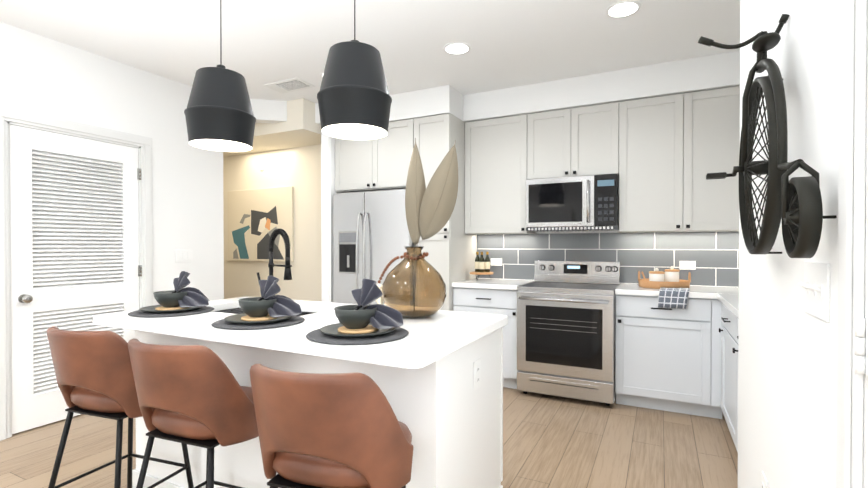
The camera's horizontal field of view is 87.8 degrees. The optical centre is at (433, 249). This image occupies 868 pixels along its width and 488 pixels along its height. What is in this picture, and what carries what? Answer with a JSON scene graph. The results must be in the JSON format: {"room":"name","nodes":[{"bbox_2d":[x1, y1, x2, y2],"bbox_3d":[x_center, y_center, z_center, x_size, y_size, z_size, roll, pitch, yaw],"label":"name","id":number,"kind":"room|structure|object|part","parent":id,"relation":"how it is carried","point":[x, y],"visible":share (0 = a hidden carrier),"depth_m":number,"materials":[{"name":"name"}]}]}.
{"room":"kitchen","nodes":[
{"label":"kitchen","id":0,"kind":"room"},
{"bbox_2d":[0,22,223,436],"bbox_3d":[-3.416,-0.112,1.817,0.120,2.700,5.830,0,1,27],"label":"wall","id":1,"kind":"structure","parent":0,"point":[42,75],"depth_m":3.74,"materials":[{"name":"white paint"}]},
{"bbox_2d":[0,106,152,440],"bbox_3d":[-2.586,0.147,3.319,0.106,2.155,1.025,0,1,27],"label":"door","id":2,"kind":"structure","parent":1,"relation":"attached to","point":[74,225],"depth_m":3.21,"materials":[{"name":"white paint"}]},
{"bbox_2d":[223,98,320,156],"bbox_3d":[-3.213,-1.345,5.511,4.450,0.299,0.968,0,1,27],"label":"soffit","id":3,"kind":"structure","parent":0,"point":[299,127],"depth_m":4.63,"materials":[{"name":"beige paint"}]},
{"bbox_2d":[223,144,321,301],"bbox_3d":[-3.017,-0.150,6.033,4.580,2.700,0.120,0,1,27],"label":"wall","id":4,"kind":"structure","parent":0,"point":[298,169],"depth_m":5.30,"materials":[{"name":"beige paint"}]},
{"bbox_2d":[228,186,293,261],"bbox_3d":[-2.129,-0.302,5.495,1.090,0.875,0.037,0,1,27],"label":"painting","id":5,"kind":"object","parent":4,"relation":"attached to","point":[257,218],"visible":0.98,"depth_m":5.47,"materials":[{"name":"beige fabric"}]},
{"bbox_2d":[250,99,328,301],"bbox_3d":[-1.576,-0.136,4.553,0.996,2.700,0.120,0,1,-12],"label":"wall","id":6,"kind":"structure","parent":0,"point":[270,111],"depth_m":4.58,"materials":[{"name":"white paint"}]},
{"bbox_2d":[328,136,335,301],"bbox_3d":[-0.907,-0.140,4.998,0.120,2.700,0.870,0,1,27],"label":"wall","id":7,"kind":"structure","parent":0,"point":[331,166],"depth_m":4.59,"materials":[{"name":"white paint"}]},
{"bbox_2d":[0,387,737,487],"bbox_3d":[-1.838,1.283,2.361,10.000,0.100,8.200,0,1,27],"label":"floor","id":8,"kind":"structure","parent":0,"point":[551,441],"depth_m":2.78,"materials":[{"name":"brown wood"}]},
{"bbox_2d":[46,326,193,487],"bbox_3d":[-1.337,0.771,1.937,0.511,0.931,0.485,0,1,27],"label":"stool","id":9,"kind":"object","parent":8,"relation":"on","point":[94,373],"visible":0.79,"depth_m":1.75,"materials":[{"name":"brown leather"}]},
{"bbox_3d":[-1.329,0.612,1.987,0.404,0.094,0.386,0,1,27],"label":"seat","id":10,"kind":"part","parent":9,"relation":"part of","materials":[{"name":"brown leather"}]},
{"bbox_2d":[128,338,277,487],"bbox_3d":[-0.847,0.774,1.689,0.499,0.931,0.484,0,1,27],"label":"stool","id":11,"kind":"object","parent":8,"relation":"on","point":[197,395],"visible":0.94,"depth_m":1.51,"materials":[{"name":"brown leather"}]},
{"bbox_3d":[-0.836,0.614,1.739,0.401,0.094,0.382,0,1,27],"label":"seat","id":12,"kind":"part","parent":11,"relation":"part of","materials":[{"name":"brown leather"}]},
{"bbox_2d":[129,325,505,487],"bbox_3d":[-0.605,0.795,2.243,1.749,0.879,0.730,0,1,27],"label":"kitchen island","id":13,"kind":"object","parent":8,"relation":"on","point":[437,377],"depth_m":1.86,"materials":[{"name":"white paint"}]},
{"bbox_2d":[93,297,507,372],"bbox_3d":[-0.642,0.335,2.171,1.800,0.040,0.930,0,1,27],"label":"island countertop","id":14,"kind":"structure","parent":13,"relation":"on","point":[431,339],"depth_m":1.78,"materials":[{"name":"white stone"}]},
{"bbox_2d":[128,271,213,316],"bbox_3d":[-1.324,0.211,2.283,0.380,0.203,0.380,0,1,27],"label":"place setting","id":15,"kind":"object","parent":14,"relation":"on","point":[180,300],"visible":1,"depth_m":2.26,"materials":[{"name":"grey ceramic"}]},
{"bbox_3d":[-1.324,0.259,2.284,0.284,0.093,0.284,0,1,27],"label":"plate","id":16,"kind":"part","parent":15,"relation":"part of","materials":[{"name":"grey ceramic"}]},
{"bbox_2d":[211,275,304,329],"bbox_3d":[-0.763,0.215,1.973,0.380,0.202,0.380,0,1,27],"label":"place setting","id":17,"kind":"object","parent":14,"relation":"on","point":[267,309],"visible":1,"depth_m":1.95,"materials":[{"name":"grey ceramic"}]},
{"bbox_3d":[-0.763,0.262,1.974,0.284,0.093,0.284,0,1,27],"label":"plate","id":18,"kind":"part","parent":17,"relation":"part of","materials":[{"name":"grey ceramic"}]},
{"bbox_2d":[225,305,316,315],"bbox_3d":[-0.919,0.453,2.423,0.748,0.226,0.418,0,1,27],"label":"sink","id":19,"kind":"object","parent":14,"relation":"in","point":[232,308],"depth_m":2.67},
{"bbox_2d":[257,229,291,295],"bbox_3d":[-0.949,0.092,2.715,0.292,0.433,0.110,0,1,27],"label":"faucet","id":20,"kind":"object","parent":14,"relation":"on","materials":[{"name":"black metal"}]},
{"bbox_2d":[306,279,408,344],"bbox_3d":[-0.286,0.215,1.699,0.380,0.206,0.380,0,1,27],"label":"place setting","id":21,"kind":"object","parent":14,"relation":"on","point":[362,322],"visible":1,"depth_m":1.67,"materials":[{"name":"grey ceramic"}]},
{"bbox_3d":[-0.286,0.265,1.700,0.284,0.093,0.284,0,1,27],"label":"plate","id":22,"kind":"part","parent":21,"relation":"part of","materials":[{"name":"grey ceramic"}]},
{"bbox_2d":[376,138,457,317],"bbox_3d":[-0.074,-0.107,2.133,0.412,0.841,0.310,0,1,27],"label":"decorative vase","id":23,"kind":"object","parent":14,"relation":"on","point":[413,285],"visible":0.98,"depth_m":2.06,"materials":[{"name":"orange glass"}]},
{"bbox_2d":[473,358,480,390],"bbox_3d":[0.181,0.518,1.876,0.008,0.120,0.074,0,1,27],"label":"outlet","id":24,"kind":"object","parent":13,"relation":"attached to","point":[476,361],"depth_m":1.87,"materials":[{"name":"white plastic"}]},
{"bbox_2d":[250,364,413,487],"bbox_3d":[-0.288,0.777,1.362,0.522,0.931,0.493,0,1,27],"label":"stool","id":25,"kind":"object","parent":8,"relation":"on","point":[332,430],"visible":1,"depth_m":1.17,"materials":[{"name":"brown leather"}]},
{"bbox_3d":[-0.280,0.617,1.414,0.407,0.094,0.390,0,1,27],"label":"seat","id":26,"kind":"part","parent":25,"relation":"part of","materials":[{"name":"brown leather"}]},
{"bbox_2d":[333,189,413,304],"bbox_3d":[-0.477,0.320,4.665,0.896,1.785,0.817,0,1,27],"label":"fridge","id":27,"kind":"object","parent":8,"relation":"on","point":[371,237],"visible":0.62,"depth_m":4.37,"materials":[{"name":"grey metal"}]},
{"bbox_2d":[411,113,476,310],"bbox_3d":[0.126,-0.010,4.439,0.370,2.450,0.678,0,1,27],"label":"tall cabinet","id":28,"kind":"object","parent":8,"relation":"on","point":[452,251],"depth_m":4.16,"materials":[{"name":"white paint"}]},
{"bbox_2d":[455,286,517,388],"bbox_3d":[0.583,0.777,4.255,0.614,0.878,0.608,0,1,27],"label":"base cabinet","id":29,"kind":"object","parent":8,"relation":"on","point":[504,302],"depth_m":3.91,"materials":[{"name":"white paint"}]},
{"bbox_2d":[451,278,533,289],"bbox_3d":[0.578,0.316,4.241,0.614,0.040,0.635,0,1,27],"label":"countertop","id":30,"kind":"structure","parent":29,"relation":"on","point":[472,283],"depth_m":4.03,"materials":[{"name":"white stone"}]},
{"bbox_2d":[470,252,492,279],"bbox_3d":[0.462,0.156,4.384,0.230,0.277,0.230,0,1,27],"label":"tray","id":31,"kind":"object","parent":30,"relation":"on","point":[482,266],"visible":1,"depth_m":4.36,"materials":[{"name":"brown wood"}]},
{"bbox_2d":[517,260,620,405],"bbox_3d":[1.169,0.662,3.882,0.758,1.115,0.742,0,1,27],"label":"range","id":32,"kind":"object","parent":8,"relation":"on","point":[565,328],"visible":1,"depth_m":3.62,"materials":[{"name":"silver metal"}]},
{"bbox_2d":[615,294,710,416],"bbox_3d":[1.845,0.783,3.575,0.716,0.878,0.688,0,1,27],"label":"base cabinet","id":33,"kind":"object","parent":8,"relation":"on","point":[663,355],"depth_m":3.36,"materials":[{"name":"white paint"}]},
{"bbox_2d":[615,283,738,297],"bbox_3d":[2.133,0.323,3.458,1.332,0.040,0.635,0,1,27],"label":"countertop","id":34,"kind":"structure","parent":33,"relation":"on","point":[624,288],"depth_m":3.42,"materials":[{"name":"white stone"}]},
{"bbox_2d":[638,266,690,308],"bbox_3d":[1.811,0.277,3.552,0.376,0.291,0.547,0,1,27],"label":"tray","id":35,"kind":"object","parent":34,"relation":"on","point":[674,290],"visible":1,"depth_m":3.46,"materials":[{"name":"brown wood"}]},
{"bbox_2d":[657,287,689,308],"bbox_3d":[1.804,0.356,3.385,0.223,0.136,0.241,0,1,27],"label":"towel","id":36,"kind":"object","parent":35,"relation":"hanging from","point":[669,297],"depth_m":3.29,"materials":[{"name":"fabric"}]},
{"bbox_2d":[719,306,730,433],"bbox_3d":[2.111,0.792,2.645,0.636,0.878,0.728,0,1,27],"label":"base cabinet","id":37,"kind":"object","parent":8,"relation":"on","point":[725,350],"depth_m":2.97,"materials":[{"name":"white paint"}]},
{"bbox_2d":[715,294,738,317],"bbox_3d":[1.977,0.333,2.402,0.661,0.040,1.391,0,1,27],"label":"countertop","id":38,"kind":"structure","parent":37,"relation":"on","point":[731,301],"depth_m":2.76,"materials":[{"name":"white stone"}]},
{"bbox_2d":[731,314,738,451],"bbox_3d":[1.839,0.797,2.104,0.636,0.878,0.727,0,1,27],"label":"base cabinet","id":39,"kind":"object","parent":8,"relation":"on","point":[734,321],"depth_m":2.60,"materials":[{"name":"white paint"}]},
{"bbox_2d":[0,0,739,102],"bbox_3d":[-1.838,-1.517,2.337,10.000,0.100,8.200,0,1,27],"label":"ceiling","id":40,"kind":"structure","parent":0,"point":[513,43],"depth_m":3.10,"materials":[{"name":"white paint"}]},
{"bbox_2d":[184,0,255,151],"bbox_3d":[-1.162,-1.018,2.460,0.355,0.900,0.355,0,1,27],"label":"pendant lamp","id":41,"kind":"object","parent":40,"relation":"hanging from","point":[218,113],"visible":1,"depth_m":2.34,"materials":[{"name":"grey metal"}]},
{"bbox_2d":[263,78,314,93],"bbox_3d":[-1.306,-1.476,4.062,0.400,0.012,0.240,0,1,27],"label":"ceiling vent","id":42,"kind":"object","parent":40,"relation":"in","point":[289,85],"visible":1,"depth_m":4.04,"materials":[{"name":"white metal"}]},
{"bbox_2d":[317,0,391,139],"bbox_3d":[-0.381,-1.015,2.167,0.355,0.900,0.355,0,1,27],"label":"pendant lamp","id":43,"kind":"object","parent":40,"relation":"hanging from","point":[354,98],"visible":1,"depth_m":2.04,"materials":[{"name":"grey metal"}]},
{"bbox_2d":[443,42,470,54],"bbox_3d":[0.168,-1.472,3.297,0.200,0.006,0.200,0,1,27],"label":"recessed light","id":44,"kind":"object","parent":40,"relation":"in","point":[456,48],"visible":1,"depth_m":3.29,"materials":[{"name":"white"}]},
{"bbox_2d":[606,0,640,17],"bbox_3d":[1.154,-1.467,2.751,0.200,0.006,0.200,0,1,27],"label":"recessed light","id":45,"kind":"object","parent":40,"relation":"in","point":[622,9],"visible":1,"depth_m":2.74,"materials":[{"name":"white"}]},
{"bbox_2d":[389,50,739,121],"bbox_3d":[0.927,-1.357,4.028,4.016,0.247,0.691,0,1,27],"label":"soffit","id":46,"kind":"structure","parent":0,"point":[711,72],"depth_m":3.85,"materials":[{"name":"white paint"}]},
{"bbox_2d":[536,231,723,233],"bbox_3d":[1.164,-0.135,4.375,4.140,2.700,0.120,0,1,27],"label":"wall","id":47,"kind":"structure","parent":0,"point":[579,232],"depth_m":4.21,"materials":[{"name":"white paint"}]},
{"bbox_2d":[335,119,410,192],"bbox_3d":[-0.454,-0.918,4.723,0.924,0.640,0.678,0,1,27],"label":"upper cabinet","id":48,"kind":"object","parent":47,"relation":"attached to","point":[383,163],"depth_m":4.40,"materials":[{"name":"white paint"}]},
{"bbox_2d":[467,113,535,233],"bbox_3d":[0.671,-0.696,4.349,0.674,1.078,0.338,0,1,27],"label":"upper cabinet","id":49,"kind":"object","parent":47,"relation":"attached to","point":[500,151],"depth_m":4.20,"materials":[{"name":"white paint"}]},
{"bbox_2d":[535,102,618,178],"bbox_3d":[1.261,-0.933,4.050,0.770,0.598,0.338,0,1,27],"label":"upper cabinet","id":50,"kind":"object","parent":47,"relation":"attached to","point":[579,141],"depth_m":3.88,"materials":[{"name":"white paint"}]},
{"bbox_2d":[526,174,618,231],"bbox_3d":[1.236,-0.401,4.005,0.758,0.458,0.444,0,1,27],"label":"microwave","id":51,"kind":"object","parent":50,"relation":"attached to","point":[579,203],"visible":1,"depth_m":3.84,"materials":[{"name":"silver metal"}]},
{"bbox_2d":[477,231,738,286],"bbox_3d":[1.661,0.082,4.055,2.718,0.472,0.008,0,1,27],"label":"backsplash","id":52,"kind":"structure","parent":47,"relation":"attached to","point":[714,256],"depth_m":4.01,"materials":[{"name":"tile"}]},
{"bbox_2d":[491,258,501,265],"bbox_3d":[0.631,0.123,4.565,0.120,0.074,0.008,0,1,27],"label":"electrical outlet plate","id":53,"kind":"object","parent":52,"relation":"attached to","point":[496,261],"visible":1,"depth_m":4.56,"materials":[{"name":"white plastic"}]},
{"bbox_2d":[679,261,695,269],"bbox_3d":[2.141,0.130,3.805,0.120,0.074,0.008,0,1,27],"label":"electrical outlet plate","id":54,"kind":"object","parent":52,"relation":"attached to","point":[687,265],"visible":1,"depth_m":3.80,"materials":[{"name":"white plastic"}]},
{"bbox_2d":[618,86,739,232],"bbox_3d":[2.014,-0.690,3.673,1.038,1.078,0.338,0,1,27],"label":"upper cabinet","id":55,"kind":"object","parent":47,"relation":"attached to","point":[661,156],"depth_m":3.53,"materials":[{"name":"white paint"}]},
{"bbox_2d":[738,0,867,487],"bbox_3d":[0.212,-0.092,-0.385,0.120,2.700,5.160,0,1,27],"label":"wall","id":56,"kind":"structure","parent":0,"point":[787,386],"depth_m":1.05,"materials":[{"name":"white paint"}]},
{"bbox_2d":[762,471,767,487],"bbox_3d":[1.054,0.781,1.438,0.008,0.118,0.075,0,1,27],"label":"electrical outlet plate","id":57,"kind":"object","parent":56,"relation":"attached to","point":[764,482],"visible":1,"depth_m":1.43,"materials":[{"name":"white plastic"}]},
{"bbox_2d":[698,14,835,257],"bbox_3d":[0.814,-0.307,1.177,0.211,0.642,0.755,0,1,27],"label":"art","id":58,"kind":"object","parent":56,"relation":"attached to","point":[795,204],"visible":1,"depth_m":1.10,"materials":[{"name":"grey metal"}]},
{"bbox_2d":[798,261,829,322],"bbox_3d":[0.815,0.086,0.976,0.023,0.118,0.165,0,1,27],"label":"switch plate","id":59,"kind":"object","parent":56,"relation":"attached to","point":[815,285],"visible":1,"depth_m":0.95,"materials":[{"name":"white plastic"}]},
{"bbox_2d":[836,0,867,487],"bbox_3d":[0.519,0.171,0.333,0.066,2.160,1.085,0,1,27],"label":"door frame","id":60,"kind":"structure","parent":56,"relation":"attached to","point":[852,345],"depth_m":0.76,"materials":[{"name":"white paint"}]}
]}

